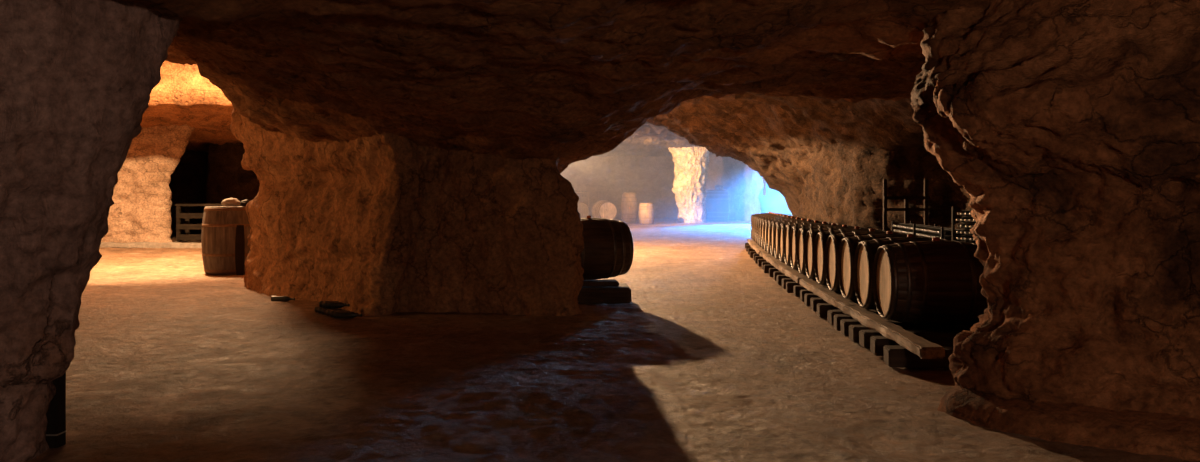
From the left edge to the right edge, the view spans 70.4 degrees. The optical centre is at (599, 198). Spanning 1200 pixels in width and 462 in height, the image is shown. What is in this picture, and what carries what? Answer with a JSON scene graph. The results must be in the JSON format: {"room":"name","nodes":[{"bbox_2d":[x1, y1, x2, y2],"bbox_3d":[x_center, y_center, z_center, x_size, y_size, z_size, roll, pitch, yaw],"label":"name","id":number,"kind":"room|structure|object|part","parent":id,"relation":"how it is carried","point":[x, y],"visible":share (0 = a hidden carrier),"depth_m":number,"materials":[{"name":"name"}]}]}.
{"room":"wine cave cellar","nodes":[
{"label":"wine cave cellar","id":0,"kind":"room"},
{"bbox_2d":[0,0,182,461],"bbox_3d":[-4.024,0.097,4.162,4.166,2.629,2.270,0,0,0],"label":"rock pillar","id":1,"kind":"structure","parent":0,"point":[78,78],"depth_m":4.01,"materials":[{"name":"brown stone"}]},
{"bbox_2d":[101,124,194,242],"bbox_3d":[-13.551,-0.644,25.128,4.982,4.252,4.181,0,0,0],"label":"wall","id":2,"kind":"structure","parent":0,"point":[140,211],"depth_m":23.37,"materials":[{"name":"beige stone"}]},
{"bbox_2d":[100,242,201,247],"bbox_3d":[-11.956,1.251,22.751,3.404,0.211,0.384,0,0,2],"label":"trim","id":3,"kind":"structure","parent":2,"relation":"attached to","point":[103,244],"depth_m":22.58,"materials":[{"name":"grey stone"}]},
{"bbox_2d":[169,150,207,234],"bbox_3d":[-11.671,-0.420,31.468,12.056,3.800,3.494,0,0,-30],"label":"wall","id":4,"kind":"structure","parent":0,"point":[187,185],"depth_m":31.05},
{"bbox_2d":[206,143,259,203],"bbox_3d":[-11.618,-0.322,29.123,3.536,3.406,2.114,0,0,-13],"label":"wall","id":5,"kind":"structure","parent":0,"point":[226,177],"depth_m":28.26,"materials":[{"name":"brown stone"}]},
{"bbox_2d":[230,107,583,316],"bbox_3d":[-4.442,-1.268,21.047,4.671,5.313,24.497,0,0,-9],"label":"wall","id":6,"kind":"structure","parent":0,"point":[383,224],"depth_m":9.66,"materials":[{"name":"brown stone"}]},
{"bbox_2d":[120,0,992,216],"bbox_3d":[-0.034,-2.264,27.052,31.942,8.320,66.112,0,0,0],"label":"ceiling","id":7,"kind":"structure","parent":0,"point":[760,84],"depth_m":6.76,"materials":[{"name":"brown stone"}]},
{"bbox_2d":[762,177,766,195],"bbox_3d":[7.920,-0.634,40.990,0.246,0.952,0.100,0,0,0],"label":"rag","id":8,"kind":"object","parent":7,"relation":"hanging from","point":[763,179],"visible":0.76,"depth_m":40.97,"materials":[{"name":"fabric"}]},
{"bbox_2d":[24,219,1199,461],"bbox_3d":[-0.560,1.305,28.050,32.880,0.051,68.100,0,0,0],"label":"floor","id":9,"kind":"structure","parent":0,"point":[709,359],"depth_m":6.09,"materials":[{"name":"brown stone"}]},
{"bbox_2d":[45,372,66,447],"bbox_3d":[-2.876,1.050,4.450,0.119,0.500,0.084,0,0,0],"label":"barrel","id":10,"kind":"object","parent":9,"relation":"on","point":[56,430],"visible":0.45,"depth_m":4.42,"materials":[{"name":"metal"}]},
{"bbox_2d":[175,204,240,241],"bbox_3d":[-11.401,0.710,25.740,2.610,1.140,0.725,0,0,0],"label":"workbench","id":11,"kind":"object","parent":9,"relation":"on","point":[187,215],"visible":0.39,"depth_m":25.38,"materials":[{"name":"brown wood"}]},
{"bbox_3d":[-12.630,0.746,25.470,0.100,1.068,0.100,0,0,0],"label":"leg","id":12,"kind":"part","parent":11,"relation":"part of","materials":[{"name":"brown wood"}]},
{"bbox_3d":[-12.630,0.746,26.030,0.100,1.068,0.100,0,0,0],"label":"leg","id":13,"kind":"part","parent":11,"relation":"part of","materials":[{"name":"brown wood"}]},
{"bbox_2d":[201,206,250,273],"bbox_3d":[-6.468,0.705,14.900,0.939,1.150,0.938,0,0,30],"label":"wine barrel","id":14,"kind":"object","parent":9,"relation":"on","point":[219,223],"visible":0.61,"depth_m":14.48,"materials":[{"name":"brown wood"}]},
{"bbox_2d":[221,198,240,206],"bbox_3d":[-6.385,0.067,14.717,0.316,0.182,0.262,0,0,0],"label":"stone","id":15,"kind":"object","parent":14,"relation":"on","point":[229,202],"visible":0.93,"depth_m":14.64,"materials":[{"name":"beige stone"}]},
{"bbox_2d":[240,199,248,206],"bbox_3d":[-6.157,0.082,14.751,0.137,0.151,0.167,0,0,23],"label":"stone","id":16,"kind":"object","parent":14,"relation":"on","point":[243,203],"visible":0.76,"depth_m":14.69,"materials":[{"name":"black stone"}]},
{"bbox_2d":[235,225,244,274],"bbox_3d":[-6.042,0.858,14.270,0.150,0.838,0.128,0,0,-20],"label":"barrel stave","id":17,"kind":"object","parent":9,"relation":"on","point":[240,237],"visible":1,"depth_m":14.23,"materials":[{"name":"brown wood"}]},
{"bbox_2d":[271,296,294,301],"bbox_3d":[-3.941,1.243,10.582,0.300,0.070,0.070,0,0,7],"label":"wine bottle","id":18,"kind":"object","parent":9,"relation":"on","point":[273,298],"visible":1,"depth_m":10.56,"materials":[{"name":"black glass"}]},
{"bbox_2d":[318,307,344,313],"bbox_3d":[-2.979,1.243,9.457,0.300,0.070,0.070,0,0,6],"label":"wine bottle","id":19,"kind":"object","parent":9,"relation":"on","point":[319,308],"visible":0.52,"depth_m":9.44,"materials":[{"name":"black glass"}]},
{"bbox_2d":[322,308,348,314],"bbox_3d":[-2.911,1.243,9.372,0.300,0.070,0.070,0,0,5],"label":"wine bottle","id":20,"kind":"object","parent":9,"relation":"on","point":[323,309],"visible":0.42,"depth_m":9.35,"materials":[{"name":"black glass"}]},
{"bbox_2d":[322,302,349,307],"bbox_3d":[-2.916,1.173,9.407,0.300,0.070,0.070,0,0,8],"label":"wine bottle","id":21,"kind":"object","parent":20,"relation":"on","point":[325,304],"visible":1,"depth_m":9.38,"materials":[{"name":"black glass"}]},
{"bbox_2d":[326,309,345,315],"bbox_3d":[-2.833,1.243,9.278,0.300,0.070,0.070,0,0,7],"label":"wine bottle","id":22,"kind":"object","parent":9,"relation":"on","point":[328,310],"visible":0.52,"depth_m":9.26,"materials":[{"name":"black glass"}]},
{"bbox_2d":[330,311,357,316],"bbox_3d":[-2.765,1.243,9.193,0.300,0.070,0.070,0,0,6],"label":"wine bottle","id":23,"kind":"object","parent":9,"relation":"on","point":[331,312],"visible":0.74,"depth_m":9.18,"materials":[{"name":"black glass"}]},
{"bbox_2d":[333,312,361,317],"bbox_3d":[-2.697,1.243,9.108,0.300,0.070,0.070,0,0,5],"label":"wine bottle","id":24,"kind":"object","parent":9,"relation":"on","point":[336,314],"visible":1,"depth_m":9.08,"materials":[{"name":"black glass"}]},
{"bbox_2d":[578,201,588,217],"bbox_3d":[-1.216,0.680,47.500,1.200,1.200,1.300,0,0,-11],"label":"wine barrel","id":25,"kind":"object","parent":9,"relation":"on","point":[583,209],"visible":0.41,"depth_m":46.94,"materials":[{"name":"brown wood"}]},
{"bbox_2d":[591,200,616,219],"bbox_3d":[0.214,0.670,46.000,1.220,1.220,1.300,0,0,-20],"label":"wine barrel","id":26,"kind":"object","parent":9,"relation":"on","point":[605,209],"visible":0.77,"depth_m":45.46,"materials":[{"name":"brown wood"}]},
{"bbox_2d":[577,283,631,303],"bbox_3d":[-0.037,1.185,10.700,0.829,0.199,0.629,0,0,-2],"label":"block","id":27,"kind":"object","parent":9,"relation":"on","point":[619,294],"visible":0.62,"depth_m":10.40,"materials":[{"name":"black wood"}]},
{"bbox_2d":[582,279,618,286],"bbox_3d":[-0.110,1.052,10.660,0.669,0.066,0.349,0,0,-6],"label":"plank","id":28,"kind":"object","parent":27,"relation":"on","point":[598,282],"visible":0.66,"depth_m":10.52,"materials":[{"name":"brown wood"}]},
{"bbox_2d":[580,216,633,279],"bbox_3d":[-0.139,0.613,10.720,0.960,0.810,0.780,0,0,-21],"label":"wine barrel","id":29,"kind":"object","parent":28,"relation":"on","point":[608,251],"visible":0.59,"depth_m":10.47,"materials":[{"name":"brown wood"}]},
{"bbox_2d":[621,193,637,222],"bbox_3d":[1.569,0.470,45.200,0.919,1.620,0.920,0,0,29],"label":"wine barrel","id":30,"kind":"object","parent":9,"relation":"on","point":[629,202],"visible":0.98,"depth_m":44.84,"materials":[{"name":"brown wood"}]},
{"bbox_2d":[639,203,654,223],"bbox_3d":[2.380,0.740,43.400,0.819,1.080,0.820,0,0,32],"label":"wine barrel","id":31,"kind":"object","parent":9,"relation":"on","point":[646,210],"visible":1,"depth_m":43.06,"materials":[{"name":"brown wood"}]},
{"bbox_2d":[705,190,728,221],"bbox_3d":[6.733,0.380,48.800,1.359,1.800,1.358,0,0,25],"label":"wine barrel","id":32,"kind":"object","parent":9,"relation":"on","point":[716,201],"visible":0.98,"depth_m":48.23,"materials":[{"name":"brown wood"}]},
{"bbox_2d":[714,185,723,189],"bbox_3d":[6.833,-0.662,48.706,0.548,0.340,0.458,0,0,0],"label":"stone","id":33,"kind":"object","parent":32,"relation":"on","point":[717,187],"visible":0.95,"depth_m":48.56,"materials":[{"name":"stone"}]},
{"bbox_2d":[750,251,757,257],"bbox_3d":[3.820,1.211,18.437,1.126,0.145,0.185,0,0,7],"label":"sleeper","id":34,"kind":"object","parent":9,"relation":"on","point":[751,252],"visible":0.17,"depth_m":18.41,"materials":[{"name":"brown wood"}]},
{"bbox_2d":[751,244,766,254],"bbox_3d":[3.466,1.096,18.552,0.205,0.091,2.908,0,0,7],"label":"support beam","id":35,"kind":"structure","parent":34,"relation":"on","point":[755,247],"depth_m":18.47,"materials":[{"name":"brown wood"}]},
{"bbox_2d":[758,214,790,246],"bbox_3d":[3.900,0.705,18.294,0.930,0.750,0.720,0,0,7],"label":"wine barrel","id":36,"kind":"object","parent":35,"relation":"on","point":[761,218],"visible":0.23,"depth_m":18.28,"materials":[{"name":"brown wood"}]},
{"bbox_3d":[4.263,1.100,18.454,0.172,0.080,2.895,0,0,7],"label":"support beam","id":37,"kind":"structure","parent":34,"relation":"on","visible":0},
{"bbox_2d":[755,213,789,243],"bbox_3d":[4.081,0.705,19.750,0.930,0.750,0.720,0,0,7],"label":"wine barrel","id":38,"kind":"object","parent":37,"relation":"on","point":[774,213],"visible":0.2,"depth_m":19.74,"materials":[{"name":"brown wood"}]},
{"bbox_2d":[756,214,794,244],"bbox_3d":[3.989,0.705,19.023,0.930,0.750,0.720,0,0,7],"label":"wine barrel","id":39,"kind":"object","parent":37,"relation":"on","point":[757,223],"visible":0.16,"depth_m":19.03,"materials":[{"name":"brown wood"}]},
{"bbox_2d":[761,215,800,248],"bbox_3d":[3.814,0.705,17.566,0.930,0.750,0.720,0,0,7],"label":"wine barrel","id":40,"kind":"object","parent":37,"relation":"on","point":[763,219],"visible":0.18,"depth_m":17.57,"materials":[{"name":"brown wood"}]},
{"bbox_2d":[755,256,763,263],"bbox_3d":[3.643,1.211,16.828,1.124,0.144,0.183,0,0,7],"label":"sleeper","id":41,"kind":"object","parent":9,"relation":"on","point":[756,257],"visible":0.14,"depth_m":16.81,"materials":[{"name":"brown wood"}]},
{"bbox_2d":[760,251,780,265],"bbox_3d":[3.138,1.095,15.649,0.194,0.089,2.903,0,0,6],"label":"support beam","id":42,"kind":"structure","parent":41,"relation":"on","point":[769,258],"depth_m":15.36,"materials":[{"name":"brown wood"}]},
{"bbox_2d":[766,216,800,253],"bbox_3d":[3.651,0.705,16.109,0.930,0.750,0.720,0,0,6],"label":"wine barrel","id":43,"kind":"object","parent":42,"relation":"on","point":[792,217],"visible":0.16,"depth_m":16.09,"materials":[{"name":"brown wood"}]},
{"bbox_2d":[763,216,805,250],"bbox_3d":[3.731,0.705,16.838,0.930,0.750,0.720,0,0,6],"label":"wine barrel","id":44,"kind":"object","parent":42,"relation":"on","point":[765,220],"visible":0.19,"depth_m":16.85,"materials":[{"name":"brown wood"}]},
{"bbox_2d":[770,217,807,256],"bbox_3d":[3.573,0.705,15.379,0.930,0.750,0.720,0,0,6],"label":"wine barrel","id":45,"kind":"object","parent":42,"relation":"on","point":[772,225],"visible":0.16,"depth_m":15.36,"materials":[{"name":"brown wood"}]},
{"bbox_3d":[3.934,1.101,15.566,0.158,0.078,2.892,0,0,6],"label":"support beam","id":46,"kind":"structure","parent":41,"relation":"on","visible":0},
{"bbox_2d":[774,218,814,258],"bbox_3d":[3.498,0.705,14.650,0.930,0.750,0.720,0,0,6],"label":"wine barrel","id":47,"kind":"object","parent":46,"relation":"on","point":[777,224],"visible":0.18,"depth_m":14.62,"materials":[{"name":"brown wood"}]},
{"bbox_2d":[762,262,771,269],"bbox_3d":[3.494,1.211,15.335,1.126,0.145,0.184,0,0,6],"label":"sleeper","id":48,"kind":"object","parent":9,"relation":"on","point":[763,263],"visible":0.13,"depth_m":15.31,"materials":[{"name":"brown wood"}]},
{"bbox_2d":[758,259,779,266],"bbox_3d":[3.550,1.211,16.042,1.124,0.145,0.183,0,0,6],"label":"sleeper","id":49,"kind":"object","parent":9,"relation":"on","point":[760,261],"visible":0.16,"depth_m":16.01,"materials":[{"name":"brown wood"}]},
{"bbox_2d":[764,265,774,272],"bbox_3d":[3.393,1.210,14.630,1.126,0.143,0.182,0,0,7],"label":"sleeper","id":50,"kind":"object","parent":9,"relation":"on","point":[766,267],"visible":0.17,"depth_m":14.61,"materials":[{"name":"brown wood"}]},
{"bbox_2d":[769,268,797,276],"bbox_3d":[3.345,1.211,13.923,1.124,0.144,0.183,0,0,8],"label":"sleeper","id":51,"kind":"object","parent":9,"relation":"on","point":[771,270],"visible":0.12,"depth_m":13.90,"materials":[{"name":"brown wood"}]},
{"bbox_2d":[774,262,807,283],"bbox_3d":[2.854,1.095,12.748,0.203,0.090,2.894,0,0,5],"label":"support beam","id":52,"kind":"structure","parent":51,"relation":"on","point":[782,267],"depth_m":12.51,"materials":[{"name":"brown wood"}]},
{"bbox_2d":[778,219,829,262],"bbox_3d":[3.426,0.705,13.920,0.930,0.750,0.720,0,0,6],"label":"wine barrel","id":53,"kind":"object","parent":52,"relation":"on","point":[782,225],"visible":0.24,"depth_m":13.89,"materials":[{"name":"brown wood"}]},
{"bbox_2d":[784,220,841,265],"bbox_3d":[3.357,0.705,13.190,0.930,0.750,0.720,0,0,5],"label":"wine barrel","id":54,"kind":"object","parent":52,"relation":"on","point":[787,230],"visible":0.23,"depth_m":13.15,"materials":[{"name":"brown wood"}]},
{"bbox_2d":[773,271,804,280],"bbox_3d":[3.290,1.211,13.286,1.124,0.145,0.183,0,0,6],"label":"sleeper","id":55,"kind":"object","parent":9,"relation":"on","point":[775,273],"visible":0.14,"depth_m":13.26,"materials":[{"name":"brown wood"}]},
{"bbox_2d":[776,275,806,284],"bbox_3d":[3.211,1.211,12.669,1.126,0.145,0.185,0,0,5],"label":"sleeper","id":56,"kind":"object","parent":9,"relation":"on","point":[779,278],"visible":0.2,"depth_m":12.63,"materials":[{"name":"brown wood"}]},
{"bbox_2d":[782,278,816,288],"bbox_3d":[3.170,1.210,12.111,1.126,0.143,0.182,0,0,4],"label":"sleeper","id":57,"kind":"object","parent":9,"relation":"on","point":[784,280],"visible":0.13,"depth_m":12.06,"materials":[{"name":"brown wood"}]},
{"bbox_2d":[786,282,825,292],"bbox_3d":[3.114,1.211,11.582,1.124,0.144,0.183,0,0,7],"label":"sleeper","id":58,"kind":"object","parent":9,"relation":"on","point":[789,285],"visible":0.18,"depth_m":11.56,"materials":[{"name":"brown wood"}]},
{"bbox_3d":[3.653,1.100,12.677,0.168,0.079,2.888,0,0,5],"label":"support beam","id":59,"kind":"structure","parent":58,"relation":"on","visible":0},
{"bbox_2d":[790,222,848,269],"bbox_3d":[3.290,0.705,12.460,0.930,0.750,0.720,0,0,5],"label":"wine barrel","id":60,"kind":"object","parent":59,"relation":"on","point":[794,230],"visible":0.23,"depth_m":12.44,"materials":[{"name":"brown wood"}]},
{"bbox_2d":[796,223,854,274],"bbox_3d":[3.227,0.705,11.729,0.930,0.750,0.720,0,0,5],"label":"wine barrel","id":61,"kind":"object","parent":59,"relation":"on","point":[800,248],"visible":0.24,"depth_m":11.71,"materials":[{"name":"brown wood"}]},
{"bbox_2d":[793,285,827,296],"bbox_3d":[3.112,1.211,11.116,1.124,0.145,0.183,0,0,6],"label":"sleeper","id":62,"kind":"object","parent":9,"relation":"on","point":[796,288],"visible":0.16,"depth_m":11.08,"materials":[{"name":"black wood"}]},
{"bbox_2d":[799,278,858,310],"bbox_3d":[2.616,1.096,9.876,0.203,0.090,2.841,0,0,4],"label":"support beam","id":63,"kind":"structure","parent":62,"relation":"on","point":[835,299],"depth_m":9.58,"materials":[{"name":"brown wood"}]},
{"bbox_2d":[804,225,869,279],"bbox_3d":[3.166,0.705,10.998,0.930,0.750,0.720,0,0,5],"label":"wine barrel","id":64,"kind":"object","parent":63,"relation":"on","point":[811,234],"visible":0.27,"depth_m":10.97,"materials":[{"name":"brown wood"}]},
{"bbox_2d":[814,226,886,285],"bbox_3d":[3.108,0.705,10.267,0.930,0.750,0.720,0,0,4],"label":"wine barrel","id":65,"kind":"object","parent":63,"relation":"on","point":[821,238],"visible":0.2,"depth_m":10.24,"materials":[{"name":"brown wood"}]},
{"bbox_2d":[800,290,841,301],"bbox_3d":[3.075,1.211,10.586,1.126,0.145,0.185,0,0,7],"label":"sleeper","id":66,"kind":"object","parent":9,"relation":"on","point":[802,292],"visible":0.09,"depth_m":10.57,"materials":[{"name":"black wood"}]},
{"bbox_2d":[804,293,841,306],"bbox_3d":[3.023,1.210,10.145,1.126,0.143,0.182,0,0,5],"label":"sleeper","id":67,"kind":"object","parent":9,"relation":"on","point":[807,296],"visible":0.14,"depth_m":10.11,"materials":[{"name":"black wood"}]},
{"bbox_2d":[810,298,858,311],"bbox_3d":[2.991,1.211,9.731,1.124,0.144,0.183,0,0,2],"label":"sleeper","id":68,"kind":"object","parent":9,"relation":"on","point":[813,301],"visible":0.15,"depth_m":9.66,"materials":[{"name":"black wood"}]},
{"bbox_2d":[817,303,872,317],"bbox_3d":[2.927,1.211,9.180,1.124,0.145,0.183,0,0,5],"label":"sleeper","id":69,"kind":"object","parent":9,"relation":"on","point":[822,308],"visible":0.16,"depth_m":9.14,"materials":[{"name":"black wood"}]},
{"bbox_2d":[827,310,878,324],"bbox_3d":[2.906,1.211,8.667,1.126,0.145,0.184,0,0,2],"label":"sleeper","id":70,"kind":"object","parent":9,"relation":"on","point":[830,313],"visible":0.16,"depth_m":8.63,"materials":[{"name":"black wood"}]},
{"bbox_3d":[3.413,1.100,9.816,0.160,0.080,2.829,0,0,4],"label":"support beam","id":71,"kind":"structure","parent":70,"relation":"on","visible":0},
{"bbox_2d":[825,228,903,292],"bbox_3d":[3.052,0.705,9.536,0.930,0.750,0.720,0,0,4],"label":"wine barrel","id":72,"kind":"object","parent":71,"relation":"on","point":[833,242],"visible":0.27,"depth_m":9.51,"materials":[{"name":"brown wood"}]},
{"bbox_2d":[838,231,927,300],"bbox_3d":[3.000,0.705,8.805,0.930,0.750,0.720,0,0,4],"label":"wine barrel","id":73,"kind":"object","parent":71,"relation":"on","point":[848,245],"visible":0.27,"depth_m":8.77,"materials":[{"name":"brown wood"}]},
{"bbox_2d":[834,314,886,330],"bbox_3d":[2.863,1.210,8.277,1.126,0.143,0.182,0,0,6],"label":"sleeper","id":74,"kind":"object","parent":9,"relation":"on","point":[837,317],"visible":0.16,"depth_m":8.26,"materials":[{"name":"black wood"}]},
{"bbox_2d":[843,305,944,358],"bbox_3d":[2.435,1.095,7.234,0.201,0.089,2.420,0,0,4],"label":"support beam","id":75,"kind":"structure","parent":74,"relation":"on","point":[925,349],"depth_m":6.77,"materials":[{"name":"brown wood"}]},
{"bbox_2d":[954,322,978,329],"bbox_3d":[3.248,1.100,7.485,0.159,0.081,1.814,0,0,4],"label":"support beam","id":76,"kind":"structure","parent":74,"relation":"on","point":[967,326],"depth_m":7.38,"materials":[{"name":"brown wood"}]},
{"bbox_2d":[854,234,950,310],"bbox_3d":[2.950,0.705,8.073,0.930,0.750,0.720,0,0,4],"label":"wine barrel","id":77,"kind":"object","parent":76,"relation":"on","point":[865,252],"visible":0.33,"depth_m":8.03,"materials":[{"name":"brown wood"}]},
{"bbox_2d":[872,237,987,323],"bbox_3d":[2.903,0.705,7.341,0.930,0.750,0.720,0,0,4],"label":"wine barrel","id":78,"kind":"object","parent":76,"relation":"on","point":[935,281],"visible":0.84,"depth_m":7.06,"materials":[{"name":"brown wood"}]},
{"bbox_2d":[840,319,954,336],"bbox_3d":[2.838,1.211,7.954,1.124,0.144,0.183,0,0,4],"label":"sleeper","id":79,"kind":"object","parent":9,"relation":"on","point":[845,323],"visible":0.2,"depth_m":7.90,"materials":[{"name":"black wood"}]},
{"bbox_2d":[883,179,929,230],"bbox_3d":[5.247,0.470,14.575,0.784,1.620,0.110,0,0,0],"label":"frame","id":80,"kind":"object","parent":9,"relation":"on","point":[906,209],"visible":0.57,"depth_m":14.57,"materials":[{"name":"brown wood"}]},
{"bbox_3d":[4.895,0.470,14.600,0.060,1.620,0.060,0,0,0],"label":"post","id":81,"kind":"part","parent":80,"relation":"part of","materials":[{"name":"brown wood"}]},
{"bbox_3d":[5.247,-0.020,14.545,0.784,0.050,0.050,0,0,0],"label":"rail","id":82,"kind":"part","parent":80,"relation":"part of","materials":[{"name":"brown wood"}]},
{"bbox_3d":[5.247,0.180,14.545,0.784,0.050,0.050,0,0,0],"label":"rail","id":83,"kind":"part","parent":80,"relation":"part of","materials":[{"name":"brown wood"}]},
{"bbox_3d":[5.261,0.630,14.600,0.060,1.300,0.060,0,0,0],"label":"post","id":84,"kind":"part","parent":80,"relation":"part of","materials":[{"name":"brown wood"}]},
{"bbox_3d":[5.599,0.470,14.600,0.060,1.620,0.060,0,0,0],"label":"post","id":85,"kind":"part","parent":80,"relation":"part of","materials":[{"name":"brown wood"}]},
{"bbox_2d":[849,325,969,342],"bbox_3d":[2.818,1.211,7.616,1.124,0.145,0.183,0,0,4],"label":"sleeper","id":86,"kind":"object","parent":9,"relation":"on","point":[854,330],"visible":0.33,"depth_m":7.56,"materials":[{"name":"brown wood"}]},
{"bbox_2d":[859,329,960,347],"bbox_3d":[2.823,1.211,7.319,1.126,0.145,0.185,0,0,4],"label":"sleeper","id":87,"kind":"object","parent":9,"relation":"on","point":[864,335],"visible":0.32,"depth_m":7.27,"materials":[{"name":"brown wood"}]},
{"bbox_2d":[870,336,953,355],"bbox_3d":[2.809,1.210,6.967,1.126,0.143,0.182,0,0,5],"label":"sleeper","id":88,"kind":"object","parent":9,"relation":"on","point":[877,343],"visible":0.26,"depth_m":6.93,"materials":[{"name":"brown wood"}]},
{"bbox_2d":[883,345,952,367],"bbox_3d":[2.763,1.211,6.503,1.124,0.144,0.183,0,0,5],"label":"sleeper","id":89,"kind":"object","parent":9,"relation":"on","point":[894,355],"visible":0.33,"depth_m":6.45,"materials":[{"name":"brown wood"}]},
{"bbox_2d":[892,221,962,241],"bbox_3d":[4.829,0.825,12.630,0.330,0.910,3.163,0,0,8],"label":"rack","id":90,"kind":"object","parent":9,"relation":"on","point":[911,222],"visible":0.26,"depth_m":12.63,"materials":[{"name":"brown wood"}]},
{"bbox_3d":[4.680,0.825,12.650,0.030,0.910,0.035,0,0,8],"label":"post","id":91,"kind":"part","parent":90,"relation":"part of","materials":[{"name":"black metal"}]},
{"bbox_3d":[4.470,0.825,11.100,0.030,0.910,0.035,0,0,8],"label":"post","id":92,"kind":"part","parent":90,"relation":"part of","materials":[{"name":"brown wood"}]},
{"bbox_2d":[940,236,962,240],"bbox_3d":[4.617,0.521,11.141,0.300,0.070,0.070,0,0,8],"label":"wine bottle","id":93,"kind":"object","parent":90,"relation":"in","point":[947,237],"visible":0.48,"depth_m":11.12,"materials":[{"name":"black glass"}]},
{"bbox_2d":[944,230,964,235],"bbox_3d":[4.628,0.444,11.139,0.300,0.070,0.070,0,0,8],"label":"wine bottle","id":94,"kind":"object","parent":90,"relation":"in","point":[949,231],"visible":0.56,"depth_m":11.12,"materials":[{"name":"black glass"}]},
{"bbox_2d":[951,207,972,241],"bbox_3d":[4.710,0.690,10.160,0.330,1.180,1.115,0,0,-16],"label":"rack","id":95,"kind":"object","parent":9,"relation":"on","point":[952,208],"visible":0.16,"depth_m":10.62,"materials":[{"name":"black wood"}]},
{"bbox_3d":[4.420,0.690,10.640,0.030,1.180,0.035,0,0,-16],"label":"post","id":96,"kind":"part","parent":95,"relation":"part of","materials":[{"name":"brown wood"}]},
{"bbox_3d":[-3.047,1.243,9.542,0.300,0.070,0.070,0,0,7],"label":"wine bottle","id":97,"kind":"object","parent":9,"relation":"on","visible":0},
{"bbox_2d":[319,301,345,306],"bbox_3d":[-2.983,1.173,9.501,0.300,0.070,0.070,0,0,6],"label":"wine bottle","id":98,"kind":"object","parent":97,"relation":"on","point":[320,302],"visible":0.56,"depth_m":9.48,"materials":[{"name":"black glass"}]},
{"bbox_3d":[4.323,1.210,22.006,1.126,0.143,0.182,0,0,10],"label":"sleeper","id":99,"kind":"object","parent":9,"relation":"on","visible":0},
{"bbox_2d":[747,239,755,245],"bbox_3d":[3.832,1.096,21.351,0.202,0.090,2.712,0,0,8],"label":"support beam","id":100,"kind":"structure","parent":99,"relation":"on","point":[750,241],"depth_m":21.09,"materials":[{"name":"brown wood"}]},
{"bbox_2d":[668,146,709,222],"bbox_3d":[4.804,-1.391,46.685,5.275,5.554,2.071,0,0,0],"label":"wall pillar","id":101,"kind":"structure","parent":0,"point":[691,163],"depth_m":45.88,"materials":[{"name":"beige stone"}]},
{"bbox_2d":[561,0,1199,418],"bbox_3d":[4.303,-1.420,29.476,21.407,5.800,54.507,0,0,0],"label":"wall","id":102,"kind":"structure","parent":0,"point":[1070,129],"depth_m":4.74,"materials":[{"name":"brown stone"}]},
{"bbox_2d":[937,385,1199,460],"bbox_3d":[3.866,1.235,4.648,3.689,0.216,1.633,0,0,32],"label":"rock ledge","id":103,"kind":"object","parent":102,"relation":"attached to","point":[1138,432],"depth_m":4.60,"materials":[{"name":"brown stone"}]},
{"bbox_3d":[4.622,1.100,21.241,0.166,0.079,2.697,0,0,8],"label":"support beam","id":104,"kind":"structure","parent":0,"visible":0},
{"bbox_2d":[753,213,782,241],"bbox_3d":[4.175,0.705,20.477,0.930,0.750,0.720,0,0,8],"label":"wine barrel","id":105,"kind":"object","parent":104,"relation":"on","point":[772,213],"visible":0.18,"depth_m":20.43,"materials":[{"name":"brown wood"}]},
{"bbox_2d":[751,212,785,238],"bbox_3d":[4.373,0.705,21.931,0.930,0.750,0.720,0,0,8],"label":"wine barrel","id":106,"kind":"object","parent":104,"relation":"on","point":[768,212],"visible":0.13,"depth_m":21.92,"materials":[{"name":"brown wood"}]},
{"bbox_2d":[752,212,784,240],"bbox_3d":[4.273,0.705,21.204,0.930,0.750,0.720,0,0,8],"label":"wine barrel","id":107,"kind":"object","parent":104,"relation":"on","point":[770,212],"visible":0.12,"depth_m":21.40,"materials":[{"name":"brown wood"}]}
]}

